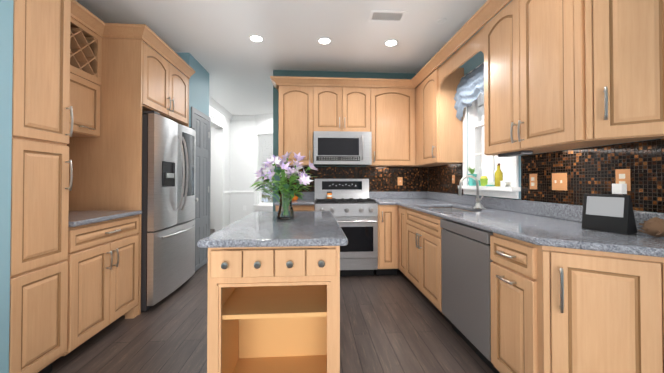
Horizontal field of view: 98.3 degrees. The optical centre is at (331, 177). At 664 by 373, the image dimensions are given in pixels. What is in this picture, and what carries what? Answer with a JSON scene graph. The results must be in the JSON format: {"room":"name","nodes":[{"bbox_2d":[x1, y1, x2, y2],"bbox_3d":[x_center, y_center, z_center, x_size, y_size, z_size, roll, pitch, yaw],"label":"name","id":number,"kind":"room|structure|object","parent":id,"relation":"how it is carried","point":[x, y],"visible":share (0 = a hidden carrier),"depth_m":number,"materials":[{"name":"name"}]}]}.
{"room":"kitchen","nodes":[
{"label":"kitchen","id":0,"kind":"room"},
{"bbox_2d":[50,229,493,372],"bbox_3d":[0.106,1.245,2.279,7.600,0.100,10.050,0,-1,-4],"label":"floor","id":1,"kind":"structure","parent":0,"point":[398,323],"depth_m":2.14,"materials":[{"name":"grey wood"}]},
{"bbox_2d":[9,0,76,372],"bbox_3d":[-1.962,-0.070,1.595,0.679,2.516,0.346,0,-1,-4],"label":"tall cabinet","id":2,"kind":"object","parent":1,"relation":"on","point":[44,84],"depth_m":1.61,"materials":[{"name":"brown wood"}]},
{"bbox_2d":[73,214,140,349],"bbox_3d":[-1.997,0.754,2.124,0.679,0.879,0.728,0,-1,-4],"label":"base cabinet","id":3,"kind":"object","parent":1,"relation":"on","point":[106,254],"depth_m":2.10,"materials":[{"name":"brown wood"}]},
{"bbox_2d":[68,210,141,226],"bbox_3d":[-1.976,0.296,2.131,0.684,0.034,0.724,0,-1,-4],"label":"countertop","id":4,"kind":"structure","parent":3,"relation":"on","point":[77,218],"depth_m":2.12,"materials":[{"name":"stone"}]},
{"bbox_2d":[141,111,195,311],"bbox_3d":[-1.942,0.303,2.990,0.826,1.800,0.908,0,-1,-4],"label":"refrigerator","id":5,"kind":"object","parent":1,"relation":"on","point":[168,216],"visible":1,"depth_m":2.74,"materials":[{"name":"grey metal"}]},
{"bbox_2d":[207,246,339,372],"bbox_3d":[-0.292,0.750,1.814,0.585,0.878,1.166,0,-1,-4],"label":"kitchen island","id":6,"kind":"object","parent":1,"relation":"on","point":[273,309],"visible":0.94,"depth_m":1.34,"materials":[{"name":"brown wood"}]},
{"bbox_2d":[197,211,347,247],"bbox_3d":[-0.293,0.293,1.842,0.655,0.034,1.190,0,-1,-4],"label":"island countertop","id":7,"kind":"structure","parent":6,"relation":"on","point":[270,229],"depth_m":1.42,"materials":[{"name":"stone"}]},
{"bbox_2d":[251,151,316,219],"bbox_3d":[-0.316,0.046,1.948,0.453,0.460,0.466,0,-1,-4],"label":"glass vase","id":8,"kind":"object","parent":7,"relation":"on","point":[267,173],"visible":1,"depth_m":1.89,"materials":[{"name":"green"}]},
{"bbox_2d":[276,205,313,210],"bbox_3d":[-0.459,0.772,3.706,0.461,0.879,0.694,0,-1,-4],"label":"base cabinet","id":9,"kind":"object","parent":1,"relation":"on","point":[303,207],"visible":0.08,"depth_m":3.42,"materials":[{"name":"brown wood"}]},
{"bbox_2d":[274,192,314,205],"bbox_3d":[-0.469,0.264,3.719,0.483,0.134,0.678,0,-1,-4],"label":"countertop","id":10,"kind":"structure","parent":9,"relation":"on","point":[308,198],"depth_m":3.76,"materials":[{"name":"stone"}]},
{"bbox_2d":[315,179,377,275],"bbox_3d":[0.157,0.611,3.721,0.758,1.200,0.692,0,-1,-4],"label":"range","id":11,"kind":"object","parent":1,"relation":"on","point":[351,206],"visible":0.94,"depth_m":3.46,"materials":[{"name":"metal"}]},
{"bbox_2d":[327,191,331,198],"bbox_3d":[-0.035,0.229,3.809,0.072,0.095,0.072,0,-1,-4],"label":"candle jar","id":12,"kind":"object","parent":11,"relation":"on","point":[329,194],"visible":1,"depth_m":3.78,"materials":[{"name":"orange glass"}]},
{"bbox_2d":[374,205,397,274],"bbox_3d":[0.664,0.773,3.801,0.251,0.880,0.653,0,-1,-4],"label":"base cabinet","id":13,"kind":"object","parent":1,"relation":"on","point":[387,216],"depth_m":3.48,"materials":[{"name":"brown wood"}]},
{"bbox_2d":[398,205,466,289],"bbox_3d":[1.135,0.767,3.255,0.653,0.880,0.309,0,-1,-4],"label":"base cabinet","id":14,"kind":"object","parent":1,"relation":"on","point":[409,220],"depth_m":3.04,"materials":[{"name":"brown wood"}]},
{"bbox_2d":[418,225,451,324],"bbox_3d":[1.133,0.856,2.737,0.392,0.690,0.722,0,-1,-4],"label":"base cabinet","id":15,"kind":"object","parent":1,"relation":"on","point":[429,236],"depth_m":2.50,"materials":[{"name":"brown wood"}]},
{"bbox_2d":[440,219,499,372],"bbox_3d":[1.200,0.754,1.996,0.635,0.875,0.622,0,-1,-4],"label":"dishwasher","id":16,"kind":"object","parent":1,"relation":"on","point":[466,285],"visible":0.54,"depth_m":1.90,"materials":[{"name":"grey metal"}]},
{"bbox_2d":[490,233,529,372],"bbox_3d":[1.250,0.747,1.517,0.653,0.880,0.327,0,-1,-4],"label":"base cabinet","id":17,"kind":"object","parent":1,"relation":"on","point":[510,338],"depth_m":1.50,"materials":[{"name":"brown wood"}]},
{"bbox_2d":[526,242,663,372],"bbox_3d":[1.270,0.744,1.215,0.653,0.880,0.278,0,-1,-4],"label":"base cabinet","id":18,"kind":"object","parent":1,"relation":"on","point":[560,310],"depth_m":1.20,"materials":[{"name":"brown wood"}]},
{"bbox_2d":[369,192,663,257],"bbox_3d":[1.063,0.252,2.600,0.886,0.134,3.113,0,-1,-4],"label":"countertop","id":19,"kind":"structure","parent":18,"relation":"on","point":[546,224],"depth_m":1.81,"materials":[{"name":"stone"}]},
{"bbox_2d":[433,208,470,211],"bbox_3d":[1.133,0.413,2.742,0.382,0.181,0.712,0,-1,-4],"label":"sink","id":20,"kind":"object","parent":19,"relation":"in","point":[450,210],"visible":0.04,"depth_m":3.10,"materials":[{"name":"metal"}]},
{"bbox_2d":[458,175,483,204],"bbox_3d":[1.314,0.129,2.699,0.220,0.311,0.132,0,-1,-4],"label":"faucet","id":21,"kind":"object","parent":19,"relation":"on","point":[478,199],"visible":0.83,"depth_m":2.73,"materials":[{"name":"silver metal"}]},
{"bbox_2d":[472,202,485,208],"bbox_3d":[1.341,0.251,2.623,0.080,0.063,0.100,0,-1,-4],"label":"cloth","id":22,"kind":"object","parent":19,"relation":"on","point":[478,206],"visible":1,"depth_m":2.60,"materials":[{"name":"grey"}]},
{"bbox_2d":[581,194,636,233],"bbox_3d":[1.406,0.177,1.464,0.090,0.187,0.187,0,-1,-22],"label":"smart display","id":23,"kind":"object","parent":19,"relation":"on","point":[611,213],"visible":1,"depth_m":1.43,"materials":[{"name":"black plastic"}]},
{"bbox_2d":[638,217,663,236],"bbox_3d":[1.473,0.224,1.304,0.124,0.090,0.124,0,-1,-4],"label":"decor","id":24,"kind":"object","parent":19,"relation":"on","point":[654,226],"visible":1,"depth_m":1.29,"materials":[{"name":"brown"}]},
{"bbox_2d":[75,0,486,115],"bbox_3d":[0.106,-1.595,2.311,7.600,0.100,10.050,0,-1,-4],"label":"ceiling","id":25,"kind":"structure","parent":0,"point":[222,49],"depth_m":3.06,"materials":[{"name":"white paint"}]},
{"bbox_2d":[248,35,264,42],"bbox_3d":[-0.833,-1.532,3.165,0.176,0.005,0.176,0,-1,-4],"label":"recessed light","id":26,"kind":"object","parent":25,"relation":"in","point":[257,38],"visible":1,"depth_m":3.16,"materials":[{"name":"white glass"}]},
{"bbox_2d":[317,37,331,44],"bbox_3d":[-0.085,-1.531,3.214,0.176,0.005,0.176,0,-1,-4],"label":"recessed light","id":27,"kind":"object","parent":25,"relation":"in","point":[324,40],"visible":1,"depth_m":3.21,"materials":[{"name":"white"}]},
{"bbox_2d":[367,10,407,22],"bbox_3d":[0.523,-1.536,2.734,0.340,0.008,0.180,0,-1,-4],"label":"ceiling vent","id":28,"kind":"object","parent":25,"relation":"in","point":[386,16],"visible":1,"depth_m":2.73,"materials":[{"name":"white metal"}]},
{"bbox_2d":[383,39,398,46],"bbox_3d":[0.674,-1.530,3.265,0.176,0.005,0.176,0,-1,-4],"label":"recessed light","id":29,"kind":"object","parent":25,"relation":"in","point":[391,43],"visible":1,"depth_m":3.27,"materials":[{"name":"white glass"}]},
{"bbox_2d":[0,0,663,372],"bbox_3d":[-0.792,-0.175,2.235,5.800,2.740,10.050,0,-1,-4],"label":"wall","id":30,"kind":"structure","parent":0,"point":[239,164],"depth_m":4.05,"materials":[{"name":"blue"}]},
{"bbox_2d":[73,64,104,139],"bbox_3d":[-2.162,-0.609,2.128,0.349,0.506,0.728,0,-1,-4],"label":"upper cabinet","id":31,"kind":"object","parent":30,"relation":"attached to","point":[88,87],"depth_m":2.39,"materials":[{"name":"brown wood"}]},
{"bbox_2d":[89,24,188,126],"bbox_3d":[-2.054,-0.979,2.997,0.679,0.666,0.932,0,-1,-4],"label":"upper cabinet","id":32,"kind":"object","parent":30,"relation":"attached to","point":[138,79],"depth_m":2.53,"materials":[{"name":"brown wood"}]},
{"bbox_2d":[191,107,210,271],"bbox_3d":[-1.749,0.167,3.867,0.044,2.091,0.644,0,-1,-4],"label":"closet door","id":33,"kind":"structure","parent":30,"relation":"in","point":[201,123],"depth_m":3.86,"materials":[{"name":"grey wood"}]},
{"bbox_2d":[209,96,272,227],"bbox_3d":[-0.320,-0.137,5.689,4.100,2.738,2.824,0,-1,-4],"label":"trim","id":34,"kind":"structure","parent":30,"relation":"attached to","point":[265,139],"depth_m":6.83,"materials":[{"name":"white painted wood"}]},
{"bbox_2d":[278,85,313,165],"bbox_3d":[-0.485,-0.689,3.917,0.456,1.056,0.303,0,-1,-4],"label":"upper cabinet","id":35,"kind":"object","parent":30,"relation":"attached to","point":[296,103],"depth_m":3.77,"materials":[{"name":"brown wood"}]},
{"bbox_2d":[314,86,369,131],"bbox_3d":[0.124,-0.909,3.959,0.764,0.616,0.303,0,-1,-4],"label":"upper cabinet","id":36,"kind":"object","parent":30,"relation":"attached to","point":[335,108],"depth_m":3.81,"materials":[{"name":"brown wood"}]},
{"bbox_2d":[313,131,371,165],"bbox_3d":[0.128,-0.383,3.881,0.755,0.431,0.449,0,-1,-4],"label":"microwave","id":37,"kind":"object","parent":36,"relation":"attached to","point":[339,148],"visible":1,"depth_m":3.72,"materials":[{"name":"grey metal"}]},
{"bbox_2d":[280,167,427,191],"bbox_3d":[0.331,0.021,4.111,2.130,0.357,0.002,0,-1,-4],"label":"backsplash","id":38,"kind":"structure","parent":30,"relation":"attached to","point":[381,179],"depth_m":4.14,"materials":[{"name":"tile"}]},
{"bbox_2d":[398,177,402,184],"bbox_3d":[0.985,0.051,4.146,0.072,0.117,0.014,0,-1,-4],"label":"electrical outlet plate","id":39,"kind":"object","parent":38,"relation":"attached to","point":[400,179],"depth_m":4.15,"materials":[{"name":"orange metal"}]},
{"bbox_2d":[366,87,415,166],"bbox_3d":[0.816,-0.688,4.003,0.624,1.056,0.303,0,-1,-4],"label":"upper cabinet","id":40,"kind":"object","parent":30,"relation":"attached to","point":[386,117],"depth_m":3.85,"materials":[{"name":"brown wood"}]},
{"bbox_2d":[270,76,410,87],"bbox_3d":[0.119,-1.256,3.774,1.830,0.095,0.075,0,-1,-4],"label":"crown molding","id":41,"kind":"structure","parent":40,"relation":"attached to","point":[276,80],"depth_m":3.77,"materials":[{"name":"brown wood"}]},
{"bbox_2d":[415,86,418,166],"bbox_3d":[1.278,-0.690,3.764,0.303,1.055,0.231,0,-1,-4],"label":"strip","id":42,"kind":"object","parent":30,"relation":"attached to","point":[417,88],"depth_m":3.81,"materials":[{"name":"brown wood"}]},
{"bbox_2d":[419,64,463,166],"bbox_3d":[1.301,-0.694,3.413,0.303,1.055,0.472,0,-1,-4],"label":"upper cabinet","id":43,"kind":"object","parent":30,"relation":"attached to","point":[440,130],"depth_m":3.18,"materials":[{"name":"brown wood"}]},
{"bbox_2d":[458,92,520,198],"bbox_3d":[1.536,-0.442,2.761,0.225,1.235,0.865,0,-1,-4],"label":"kitchen window","id":44,"kind":"structure","parent":30,"relation":"in","point":[512,189],"depth_m":3.06,"materials":[{"name":"white"}]},
{"bbox_2d":[454,62,483,120],"bbox_3d":[1.417,-0.871,2.758,0.114,0.482,0.835,0,-1,-4],"label":"fabric valance","id":45,"kind":"object","parent":44,"relation":"attached to","point":[470,88],"visible":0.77,"depth_m":2.92,"materials":[{"name":"white"}]},
{"bbox_2d":[479,0,610,155],"bbox_3d":[1.401,-0.711,1.907,0.303,1.055,0.851,0,-1,-4],"label":"upper cabinet","id":46,"kind":"object","parent":30,"relation":"attached to","point":[560,75],"depth_m":1.86,"materials":[{"name":"brown wood"}]},
{"bbox_2d":[411,0,511,87],"bbox_3d":[1.163,-1.268,2.653,0.075,0.095,2.450,0,-1,-4],"label":"crown molding","id":47,"kind":"structure","parent":46,"relation":"attached to","point":[483,15],"depth_m":2.56,"materials":[{"name":"brown wood"}]},
{"bbox_2d":[428,138,663,212],"bbox_3d":[1.517,0.002,2.399,0.002,0.357,3.574,0,-1,-4],"label":"backsplash","id":48,"kind":"structure","parent":30,"relation":"attached to","point":[590,170],"depth_m":1.74,"materials":[{"name":"tile"}]},
{"bbox_2d":[530,174,536,188],"bbox_3d":[1.525,0.029,2.176,0.009,0.117,0.072,0,-1,-4],"label":"electrical outlet plate","id":49,"kind":"object","parent":48,"relation":"attached to","point":[533,177],"depth_m":2.17,"materials":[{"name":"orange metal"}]},
{"bbox_2d":[552,173,566,190],"bbox_3d":[1.539,0.026,1.947,0.014,0.117,0.118,0,-1,-4],"label":"electrical outlet plate","id":50,"kind":"object","parent":48,"relation":"attached to","point":[559,181],"depth_m":1.94,"materials":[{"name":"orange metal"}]},
{"bbox_2d":[615,169,630,190],"bbox_3d":[1.567,0.012,1.548,0.009,0.117,0.072,0,-1,-4],"label":"electrical outlet plate","id":51,"kind":"object","parent":48,"relation":"attached to","point":[622,175],"depth_m":1.54,"materials":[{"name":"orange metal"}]},
{"bbox_2d":[612,184,641,232],"bbox_3d":[1.512,0.150,1.474,0.109,0.237,0.186,0,-1,-4],"label":"cable","id":52,"kind":"object","parent":51,"relation":"attached to","point":[619,189],"visible":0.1,"depth_m":1.53,"materials":[{"name":"white plastic"}]},
{"bbox_2d":[567,0,663,143],"bbox_3d":[1.436,-0.717,1.385,0.303,1.055,0.283,0,-1,-4],"label":"upper cabinet","id":53,"kind":"object","parent":30,"relation":"attached to","point":[615,48],"depth_m":1.39,"materials":[{"name":"brown wood"}]},
{"label":"outside","id":54,"kind":"structure","parent":0,"visible":0},
{"bbox_2d":[262,148,272,202],"bbox_3d":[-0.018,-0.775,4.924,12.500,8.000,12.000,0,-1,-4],"label":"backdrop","id":55,"kind":"structure","parent":54,"point":[268,200],"depth_m":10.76,"materials":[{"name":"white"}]}
]}

